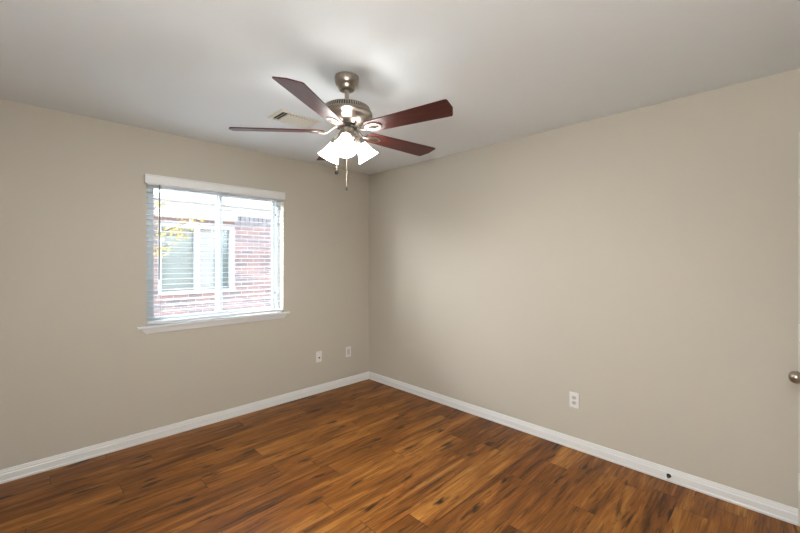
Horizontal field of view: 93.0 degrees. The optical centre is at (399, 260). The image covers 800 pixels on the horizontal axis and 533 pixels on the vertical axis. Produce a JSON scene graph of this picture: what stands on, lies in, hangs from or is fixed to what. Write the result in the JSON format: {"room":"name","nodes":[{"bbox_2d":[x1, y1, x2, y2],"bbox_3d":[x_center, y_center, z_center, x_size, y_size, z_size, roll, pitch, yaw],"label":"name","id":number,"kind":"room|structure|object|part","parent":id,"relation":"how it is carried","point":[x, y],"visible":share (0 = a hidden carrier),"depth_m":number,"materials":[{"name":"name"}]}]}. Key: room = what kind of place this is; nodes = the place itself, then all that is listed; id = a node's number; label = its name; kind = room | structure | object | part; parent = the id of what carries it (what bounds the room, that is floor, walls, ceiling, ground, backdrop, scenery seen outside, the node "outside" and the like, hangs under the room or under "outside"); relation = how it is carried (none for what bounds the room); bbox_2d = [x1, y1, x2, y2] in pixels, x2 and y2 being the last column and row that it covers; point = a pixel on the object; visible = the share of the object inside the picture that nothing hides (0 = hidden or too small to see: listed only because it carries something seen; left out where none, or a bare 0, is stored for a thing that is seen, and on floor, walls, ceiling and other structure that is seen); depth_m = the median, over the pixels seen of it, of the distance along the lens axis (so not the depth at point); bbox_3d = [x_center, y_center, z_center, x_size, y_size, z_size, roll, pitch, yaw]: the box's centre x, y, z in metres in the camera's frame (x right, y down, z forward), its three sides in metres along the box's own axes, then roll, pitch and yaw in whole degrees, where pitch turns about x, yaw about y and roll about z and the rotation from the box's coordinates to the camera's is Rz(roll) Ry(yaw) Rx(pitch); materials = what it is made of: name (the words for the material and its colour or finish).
{"room":"empty bedroom","nodes":[
{"label":"empty bedroom","id":0,"kind":"room"},
{"bbox_2d":[0,99,368,469],"bbox_3d":[-1.692,0.192,3.351,3.570,2.440,0.150,0,0,-45],"label":"wall","id":1,"kind":"structure","parent":0,"point":[77,371],"depth_m":2.87,"materials":[{"name":"beige paint"}]},
{"bbox_2d":[0,372,368,483],"bbox_3d":[-1.580,1.370,3.345,3.420,0.084,0.016,0,0,-45],"label":"baseboard","id":2,"kind":"structure","parent":1,"relation":"attached to","point":[49,463],"depth_m":3.00,"materials":[{"name":"white paint"}]},
{"bbox_2d":[147,186,279,324],"bbox_3d":[-1.641,-0.060,3.442,1.154,1.175,0.063,0,0,-45],"label":"window","id":3,"kind":"structure","parent":1,"relation":"in","point":[150,234],"depth_m":3.43,"materials":[{"name":"white plastic"}]},
{"bbox_3d":[-1.816,-0.060,3.251,0.564,1.103,0.022,0,0,-45],"label":"sash","id":4,"kind":"part","parent":3,"relation":"part of","materials":[{"name":"white plastic"}]},
{"bbox_2d":[144,174,284,323],"bbox_3d":[-1.580,-0.085,3.364,1.169,1.170,0.105,0,0,-45],"label":"window blind","id":5,"kind":"object","parent":3,"relation":"attached to","point":[157,181],"visible":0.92,"depth_m":3.31,"materials":[{"name":"white paint"}]},
{"bbox_3d":[-1.926,-0.058,3.055,0.002,1.080,0.054,0,0,-45],"label":"ladder cord","id":6,"kind":"part","parent":5,"relation":"part of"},
{"bbox_3d":[-1.589,0.490,3.390,1.140,0.020,0.048,0,0,-45],"label":"rail","id":7,"kind":"part","parent":5,"relation":"part of","materials":[{"name":"white paint"}]},
{"bbox_3d":[-1.244,-0.058,3.731,0.002,1.080,0.054,0,0,-45],"label":"ladder cord","id":8,"kind":"part","parent":5,"relation":"part of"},
{"bbox_3d":[-1.216,-0.139,3.709,0.002,0.922,0.002,0,0,-45],"label":"lift cord","id":9,"kind":"part","parent":5,"relation":"part of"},
{"bbox_3d":[-1.465,-0.060,3.635,0.561,1.103,0.022,0,0,-45],"label":"sash","id":10,"kind":"part","parent":3,"relation":"part of","materials":[{"name":"white plastic"}]},
{"bbox_2d":[137,311,289,329],"bbox_3d":[-1.587,0.519,3.382,1.274,0.018,0.109,0,0,-45],"label":"windowsill","id":11,"kind":"structure","parent":1,"relation":"attached to","point":[159,325],"depth_m":3.29,"materials":[{"name":"white paint"}]},
{"bbox_2d":[141,314,286,333],"bbox_3d":[-1.564,0.549,3.359,1.243,0.042,0.018,0,0,-45],"label":"trim","id":12,"kind":"structure","parent":1,"relation":"attached to","point":[235,321],"depth_m":3.27,"materials":[{"name":"white paint"}]},
{"bbox_2d":[316,351,321,362],"bbox_3d":[-0.865,1.026,4.058,0.070,0.115,0.010,0,0,-45],"label":"wall plate","id":13,"kind":"object","parent":1,"relation":"attached to","point":[319,353],"visible":1,"depth_m":4.06,"materials":[{"name":"white plastic"}]},
{"bbox_2d":[346,346,350,356],"bbox_3d":[-0.589,1.039,4.333,0.070,0.115,0.009,0,0,-45],"label":"wall plate","id":14,"kind":"object","parent":1,"relation":"attached to","point":[348,349],"visible":1,"depth_m":4.33,"materials":[{"name":"white plastic"}]},
{"bbox_2d":[0,0,799,174],"bbox_3d":[0.034,-1.088,1.717,3.720,0.120,4.900,0,0,-45],"label":"ceiling","id":15,"kind":"structure","parent":0,"point":[507,70],"depth_m":1.95,"materials":[{"name":"white paint"}]},
{"bbox_2d":[268,109,320,128],"bbox_3d":[-0.766,-1.018,2.758,0.316,0.020,0.204,0,0,-45],"label":"ceiling vent","id":16,"kind":"object","parent":15,"relation":"in","point":[283,116],"visible":1,"depth_m":2.73,"materials":[{"name":"metal"}]},
{"bbox_2d":[229,71,452,190],"bbox_3d":[-0.260,-0.705,2.127,1.216,0.644,1.228,0,0,-45],"label":"ceiling fan","id":17,"kind":"object","parent":15,"relation":"hanging from","point":[346,115],"visible":1,"depth_m":2.03,"materials":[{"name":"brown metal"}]},
{"bbox_3d":[-0.679,-0.721,2.096,0.516,0.006,0.133,0,12,-4],"label":"blade","id":18,"kind":"part","parent":17,"relation":"part of","materials":[{"name":"brown wood"}]},
{"bbox_3d":[-0.390,-0.721,1.750,0.133,0.006,0.516,12,3,14],"label":"blade","id":19,"kind":"part","parent":17,"relation":"part of","materials":[{"name":"brown wood"}]},
{"bbox_3d":[-0.404,-0.619,2.180,0.126,0.132,0.131,0,0,-45],"label":"lamp shade","id":20,"kind":"part","parent":17,"relation":"part of","materials":[{"name":"white glass"}]},
{"bbox_3d":[-0.290,-0.619,1.993,0.122,0.132,0.125,0,0,-45],"label":"lamp shade","id":21,"kind":"part","parent":17,"relation":"part of","materials":[{"name":"white glass"}]},
{"bbox_3d":[-0.291,-0.640,2.021,0.052,0.069,0.054,0,0,-45],"label":"bulb","id":22,"kind":"part","parent":17,"relation":"part of","materials":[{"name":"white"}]},
{"bbox_3d":[-0.190,-0.619,2.180,0.131,0.132,0.126,0,0,-45],"label":"lamp shade","id":23,"kind":"part","parent":17,"relation":"part of","materials":[{"name":"white glass"}]},
{"bbox_3d":[-0.003,-0.721,2.368,0.516,0.006,0.133,0,-12,-40],"label":"blade","id":24,"kind":"part","parent":17,"relation":"part of","materials":[{"name":"brown wood"}]},
{"bbox_3d":[0.027,-0.721,1.918,0.516,0.006,0.133,0,-12,32],"label":"blade","id":25,"kind":"part","parent":17,"relation":"part of","materials":[{"name":"brown wood"}]},
{"bbox_2d":[0,379,799,532],"bbox_3d":[0.034,1.472,1.717,3.720,0.120,4.900,0,0,-45],"label":"floor","id":26,"kind":"structure","parent":0,"point":[366,456],"depth_m":2.40,"materials":[{"name":"laminate"}]},
{"bbox_2d":[369,68,799,508],"bbox_3d":[1.301,0.192,2.974,0.150,2.440,4.900,0,0,-45],"label":"wall","id":27,"kind":"structure","parent":0,"point":[641,263],"depth_m":2.63,"materials":[{"name":"beige paint"}]},
{"bbox_2d":[569,392,578,408],"bbox_3d":[1.309,1.048,2.853,0.009,0.115,0.070,0,0,-45],"label":"power outlet","id":28,"kind":"object","parent":27,"relation":"attached to","point":[573,397],"visible":1,"depth_m":2.85,"materials":[{"name":"white plastic"}]},
{"bbox_2d":[369,372,797,525],"bbox_3d":[0.874,1.370,3.287,0.016,0.084,3.553,0,0,-45],"label":"baseboard","id":29,"kind":"structure","parent":27,"relation":"attached to","point":[789,514],"depth_m":2.62,"materials":[{"name":"white paint"}]},
{"bbox_2d":[788,179,799,490],"bbox_3d":[1.842,0.389,1.740,0.782,2.023,0.093,0,0,-45],"label":"door","id":30,"kind":"structure","parent":27,"relation":"in","point":[794,376],"depth_m":1.57,"materials":[{"name":"grey paint"}]},
{"bbox_3d":[1.644,0.484,1.576,0.053,0.053,0.045,0,0,-45],"label":"knob","id":31,"kind":"part","parent":30,"relation":"part of","materials":[{"name":"silver metal"}]},
{"bbox_2d":[798,131,799,525],"bbox_3d":[2.423,0.362,1.725,0.016,2.100,0.847,0,0,-45],"label":"trim","id":32,"kind":"structure","parent":27,"relation":"attached to","point":[799,131],"depth_m":2.02,"materials":[{"name":"grey paint"}]},
{"label":"outside","id":33,"kind":"structure","parent":0,"visible":0},
{"bbox_3d":[-5.370,1.762,9.597,24.000,0.200,13.800,0,0,-45],"label":"ground","id":34,"kind":"structure","parent":33,"visible":0},
{"bbox_2d":[154,192,207,260],"bbox_3d":[-2.865,0.153,4.384,1.134,3.083,0.480,0,0,-45],"label":"tree","id":35,"kind":"object","parent":34,"relation":"on","point":[178,234],"visible":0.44,"depth_m":4.48,"materials":[{"name":"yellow plant"}]},
{"bbox_2d":[154,194,270,316],"bbox_3d":[-4.401,0.207,7.199,12.200,2.910,3.570,0,0,-45],"label":"neighbouring house","id":36,"kind":"structure","parent":34,"relation":"on","point":[198,259],"depth_m":6.14,"materials":[{"name":"pink brick"}]},
{"bbox_2d":[162,227,192,290],"bbox_3d":[-3.466,-0.023,5.876,0.475,1.080,0.035,0,0,-45],"label":"blind","id":37,"kind":"object","parent":36,"relation":"hanging from","point":[182,260],"depth_m":5.89,"materials":[{"name":"white plastic"}]},
{"bbox_2d":[200,229,213,289],"bbox_3d":[-3.170,-0.023,6.170,0.260,1.080,0.035,0,0,-45],"label":"blind","id":38,"kind":"object","parent":36,"relation":"hanging from","point":[206,250],"depth_m":6.18,"materials":[{"name":"white plastic"}]},
{"bbox_2d":[213,230,227,288],"bbox_3d":[-2.991,-0.023,6.347,0.238,1.080,0.035,0,0,-45],"label":"blind","id":39,"kind":"object","parent":36,"relation":"hanging from","point":[225,237],"depth_m":6.37,"materials":[{"name":"white plastic"}]}
]}

